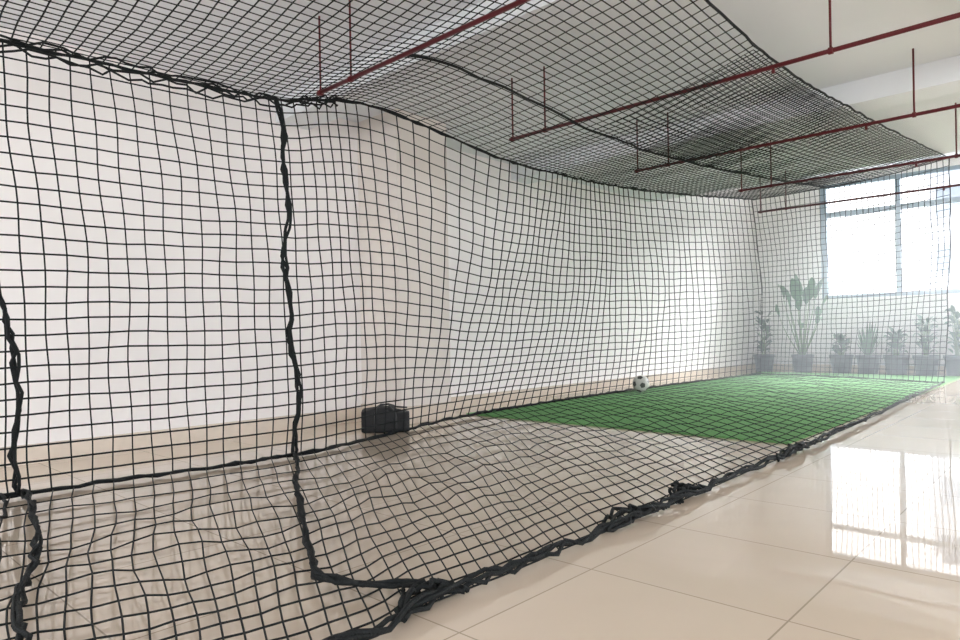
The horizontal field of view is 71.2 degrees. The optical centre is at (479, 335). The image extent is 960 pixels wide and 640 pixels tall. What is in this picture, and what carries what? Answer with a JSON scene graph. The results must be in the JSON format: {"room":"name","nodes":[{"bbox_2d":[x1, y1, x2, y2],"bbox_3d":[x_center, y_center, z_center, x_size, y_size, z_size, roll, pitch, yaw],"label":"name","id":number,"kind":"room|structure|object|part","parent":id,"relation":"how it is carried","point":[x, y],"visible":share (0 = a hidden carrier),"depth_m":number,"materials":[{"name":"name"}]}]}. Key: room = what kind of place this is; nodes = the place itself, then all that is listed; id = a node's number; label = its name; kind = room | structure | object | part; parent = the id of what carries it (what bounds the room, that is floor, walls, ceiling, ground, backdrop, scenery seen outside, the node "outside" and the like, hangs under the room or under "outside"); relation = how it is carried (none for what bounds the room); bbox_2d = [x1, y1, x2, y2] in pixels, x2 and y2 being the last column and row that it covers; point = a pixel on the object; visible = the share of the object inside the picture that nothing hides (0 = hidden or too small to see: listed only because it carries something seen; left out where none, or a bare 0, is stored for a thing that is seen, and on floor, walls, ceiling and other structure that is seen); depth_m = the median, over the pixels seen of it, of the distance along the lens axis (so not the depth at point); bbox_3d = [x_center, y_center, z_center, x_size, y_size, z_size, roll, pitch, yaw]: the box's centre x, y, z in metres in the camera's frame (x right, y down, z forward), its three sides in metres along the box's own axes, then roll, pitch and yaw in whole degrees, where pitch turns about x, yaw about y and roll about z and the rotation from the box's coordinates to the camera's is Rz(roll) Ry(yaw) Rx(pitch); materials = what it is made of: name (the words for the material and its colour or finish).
{"room":"sports facility","nodes":[
{"label":"sports facility","id":0,"kind":"room"},
{"bbox_2d":[0,27,753,447],"bbox_3d":[-0.936,-1.358,8.881,0.200,4.750,23.800,-1,0,43],"label":"wall","id":1,"kind":"structure","parent":0,"point":[70,200],"depth_m":7.08,"materials":[{"name":"white paint"}]},
{"bbox_2d":[0,363,754,467],"bbox_3d":[-0.615,0.911,8.485,0.750,0.200,23.600,-1,0,43],"label":"baseboard","id":2,"kind":"structure","parent":1,"relation":"attached to","point":[121,443],"depth_m":7.21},
{"bbox_2d":[0,370,959,639],"bbox_3d":[4.832,0.963,3.584,15.800,0.100,23.800,-1,0,43],"label":"floor","id":3,"kind":"structure","parent":0,"point":[854,534],"depth_m":3.31,"materials":[{"name":"tile"}]},
{"bbox_2d":[361,403,409,432],"bbox_3d":[-1.006,0.868,7.143,0.500,0.300,0.312,-1,0,-7],"label":"duffel bag","id":4,"kind":"object","parent":3,"relation":"on","point":[370,421],"visible":0.84,"depth_m":7.01,"materials":[{"name":"black fabric"}]},
{"bbox_2d":[357,108,450,406],"bbox_3d":[-0.924,-0.793,8.198,0.730,3.620,0.800,-1,0,43],"label":"column","id":5,"kind":"structure","parent":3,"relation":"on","point":[366,159],"depth_m":7.92,"materials":[{"name":"paint"}]},
{"bbox_2d":[466,372,959,443],"bbox_3d":[4.765,0.905,11.001,3.930,0.018,10.300,-1,0,43],"label":"artificial turf","id":6,"kind":"object","parent":3,"relation":"on","point":[948,379],"visible":0.67,"depth_m":8.76,"materials":[{"name":"green plastic"}]},
{"bbox_2d":[632,375,649,391],"bbox_3d":[2.680,0.794,11.157,0.280,0.280,0.280,-1,0,26],"label":"soccer ball","id":7,"kind":"object","parent":6,"relation":"on","point":[640,383],"visible":1,"depth_m":11.06,"materials":[{"name":"grey leather"}]},
{"bbox_2d":[753,310,774,371],"bbox_3d":[7.041,0.113,16.620,0.509,1.521,0.509,-1,0,43],"label":"potted shrub","id":8,"kind":"object","parent":3,"relation":"on","point":[765,360],"visible":0.67,"depth_m":16.52,"materials":[{"name":"green plant"}]},
{"bbox_2d":[753,354,774,371],"bbox_3d":[7.051,0.663,16.620,0.509,0.420,0.509,-1,0,43],"label":"pot","id":9,"kind":"object","parent":8,"relation":"attached to","point":[765,360],"depth_m":16.44,"materials":[{"name":"ceramic"}]},
{"bbox_2d":[775,274,827,371],"bbox_3d":[7.708,-0.338,16.003,1.088,2.398,1.095,-1,0,-33],"label":"potted plant","id":10,"kind":"object","parent":3,"relation":"on","point":[801,292],"visible":0.73,"depth_m":15.91,"materials":[{"name":"green plant"}]},
{"bbox_2d":[791,354,814,371],"bbox_3d":[7.712,0.651,16.009,0.509,0.420,0.509,-1,0,43],"label":"pot","id":11,"kind":"object","parent":10,"relation":"attached to","point":[794,356],"depth_m":15.83,"materials":[{"name":"ceramic"}]},
{"bbox_2d":[829,334,853,372],"bbox_3d":[8.324,0.383,15.439,0.509,0.934,0.509,-1,0,43],"label":"potted shrub","id":12,"kind":"object","parent":3,"relation":"on","point":[848,360],"visible":0.73,"depth_m":15.32,"materials":[{"name":"green plant"}]},
{"bbox_2d":[829,354,853,372],"bbox_3d":[8.328,0.640,15.439,0.509,0.420,0.509,-1,0,43],"label":"pot","id":13,"kind":"object","parent":12,"relation":"attached to","point":[848,360],"depth_m":15.26,"materials":[{"name":"ceramic"}]},
{"bbox_2d":[855,323,880,373],"bbox_3d":[8.726,0.235,15.060,0.518,1.217,0.515,-1,0,43],"label":"potted shrub","id":14,"kind":"object","parent":3,"relation":"on","point":[869,340],"visible":0.83,"depth_m":14.93,"materials":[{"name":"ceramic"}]},
{"bbox_2d":[855,354,880,373],"bbox_3d":[8.732,0.633,15.065,0.509,0.420,0.509,-1,0,43],"label":"pot","id":15,"kind":"object","parent":14,"relation":"attached to","point":[876,370],"depth_m":14.89,"materials":[{"name":"ceramic"}]},
{"bbox_2d":[883,327,909,374],"bbox_3d":[9.130,0.317,14.692,0.509,1.037,0.509,-1,0,43],"label":"potted shrub","id":16,"kind":"object","parent":3,"relation":"on","point":[888,364],"visible":0.75,"depth_m":14.58,"materials":[{"name":"green plant"}]},
{"bbox_2d":[883,355,909,374],"bbox_3d":[9.136,0.626,14.692,0.509,0.420,0.509,-1,0,43],"label":"pot","id":17,"kind":"object","parent":16,"relation":"attached to","point":[888,364],"depth_m":14.52,"materials":[{"name":"ceramic"}]},
{"bbox_2d":[912,313,940,374],"bbox_3d":[9.531,0.169,14.319,0.509,1.320,0.509,-1,0,43],"label":"potted shrub","id":18,"kind":"object","parent":3,"relation":"on","point":[923,340],"visible":0.88,"depth_m":14.22,"materials":[{"name":"green plant"}]},
{"bbox_2d":[912,355,940,374],"bbox_3d":[9.539,0.618,14.319,0.509,0.420,0.509,-1,0,43],"label":"pot","id":19,"kind":"object","parent":18,"relation":"attached to","point":[918,357],"depth_m":14.15,"materials":[{"name":"ceramic"}]},
{"bbox_2d":[943,305,959,375],"bbox_3d":[9.934,0.090,13.945,0.509,1.462,0.509,-1,0,43],"label":"potted shrub","id":20,"kind":"object","parent":3,"relation":"on","point":[952,361],"visible":0.94,"depth_m":13.90,"materials":[{"name":"green plant"}]},
{"bbox_2d":[943,355,959,375],"bbox_3d":[9.943,0.611,13.945,0.509,0.420,0.509,-1,0,43],"label":"pot","id":21,"kind":"object","parent":20,"relation":"attached to","point":[952,361],"depth_m":13.83,"materials":[{"name":"ceramic"}]},
{"bbox_2d":[0,0,959,201],"bbox_3d":[4.829,-3.297,3.516,15.600,1.180,23.800,-1,0,43],"label":"ceiling","id":22,"kind":"structure","parent":0,"point":[785,30],"depth_m":6.29,"materials":[{"name":"paint"}]},
{"bbox_2d":[316,0,530,95],"bbox_3d":[3.500,-2.348,1.001,13.160,0.670,0.047,-1,0,43],"label":"pipe","id":23,"kind":"object","parent":22,"relation":"hanging from","point":[351,78],"visible":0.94,"depth_m":4.69,"materials":[{"name":"red metal"}]},
{"bbox_2d":[0,0,950,639],"bbox_3d":[2.335,-0.874,8.134,4.295,3.651,15.830,-1,0,43],"label":"net","id":24,"kind":"object","parent":22,"relation":"hanging from","point":[435,588],"visible":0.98,"depth_m":5.33,"materials":[{"name":"black fabric"}]},
{"bbox_3d":[1.450,-0.766,9.240,1.346,3.439,15.404,-1,0,43],"label":"panel","id":25,"kind":"part","parent":24,"relation":"part of","materials":[{"name":"black fabric"}]},
{"bbox_3d":[1.671,-2.267,6.818,3.395,0.815,13.029,-1,0,43],"label":"roof panel","id":26,"kind":"part","parent":24,"relation":"part of","materials":[{"name":"black fabric"}]},
{"bbox_3d":[6.835,-0.960,12.814,3.976,3.617,2.826,-1,0,43],"label":"panel","id":27,"kind":"part","parent":24,"relation":"part of","materials":[{"name":"black fabric"}]},
{"bbox_2d":[276,0,959,183],"bbox_3d":[2.941,-2.553,1.460,15.598,0.240,18.200,-1,0,43],"label":"beam","id":28,"kind":"structure","parent":22,"relation":"attached to","point":[941,77],"depth_m":6.68,"materials":[{"name":"paint"}]},
{"bbox_2d":[509,0,959,140],"bbox_3d":[5.035,-2.376,2.469,12.900,0.670,0.047,-1,0,43],"label":"pipe","id":29,"kind":"object","parent":22,"relation":"hanging from","point":[830,50],"visible":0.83,"depth_m":5.00,"materials":[{"name":"red metal"}]},
{"bbox_2d":[634,48,959,172],"bbox_3d":[6.565,-2.404,3.969,12.690,0.670,0.047,-1,0,43],"label":"pipe","id":30,"kind":"object","parent":22,"relation":"hanging from","point":[914,114],"visible":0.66,"depth_m":6.63,"materials":[{"name":"red metal"}]},
{"bbox_2d":[738,103,959,191],"bbox_3d":[8.179,-2.433,5.390,12.250,0.670,0.047,-1,0,43],"label":"pipe","id":31,"kind":"object","parent":22,"relation":"hanging from","point":[956,155],"visible":0.89,"depth_m":8.48,"materials":[{"name":"red metal"}]},
{"bbox_2d":[758,171,959,212],"bbox_3d":[9.345,-2.454,6.982,12.700,0.670,0.047,-1,0,43],"label":"pipe","id":32,"kind":"object","parent":22,"relation":"hanging from","point":[954,185],"visible":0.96,"depth_m":10.33,"materials":[{"name":"red metal"}]},
{"bbox_2d":[751,157,959,365],"bbox_3d":[12.874,-1.557,12.178,15.600,4.650,0.200,-1,0,43],"label":"wall","id":33,"kind":"structure","parent":0,"point":[952,300],"depth_m":16.42,"materials":[{"name":"white paint"}]},
{"bbox_2d":[755,364,946,373],"bbox_3d":[12.848,0.689,12.084,15.570,0.160,0.030,-1,0,43],"label":"baseboard","id":34,"kind":"structure","parent":33,"relation":"attached to","point":[823,366],"depth_m":16.19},
{"bbox_2d":[819,293,959,301],"bbox_3d":[12.892,-0.942,12.002,12.650,0.060,0.110,-1,0,43],"label":"trim","id":35,"kind":"structure","parent":33,"relation":"attached to","point":[945,294],"depth_m":15.26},
{"bbox_2d":[820,165,959,298],"bbox_3d":[12.996,-2.354,12.039,12.690,2.760,0.120,-1,0,43],"label":"window","id":36,"kind":"structure","parent":33,"relation":"in","point":[956,167],"depth_m":15.25,"materials":[{"name":"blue metal"}]},
{"label":"outside","id":37,"kind":"structure","parent":0,"visible":0},
{"bbox_2d":[926,171,959,289],"bbox_3d":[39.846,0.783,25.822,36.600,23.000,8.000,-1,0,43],"label":"facade","id":38,"kind":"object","parent":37,"point":[954,278],"visible":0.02,"depth_m":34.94,"materials":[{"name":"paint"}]},
{"bbox_2d":[926,170,959,289],"bbox_3d":[36.977,1.735,22.703,36.600,21.200,0.500,-1,0,43],"label":"balcony slabs","id":39,"kind":"object","parent":38,"relation":"attached to","point":[953,227],"visible":0.15,"depth_m":34.48,"materials":[{"name":"paint"}]},
{"bbox_2d":[936,186,959,273],"bbox_3d":[36.737,0.289,23.207,34.800,22.500,0.050,-1,0,43],"label":"windows","id":40,"kind":"structure","parent":38,"relation":"attached to","point":[955,191],"depth_m":34.63,"materials":[{"name":"clear glass"}]}
]}

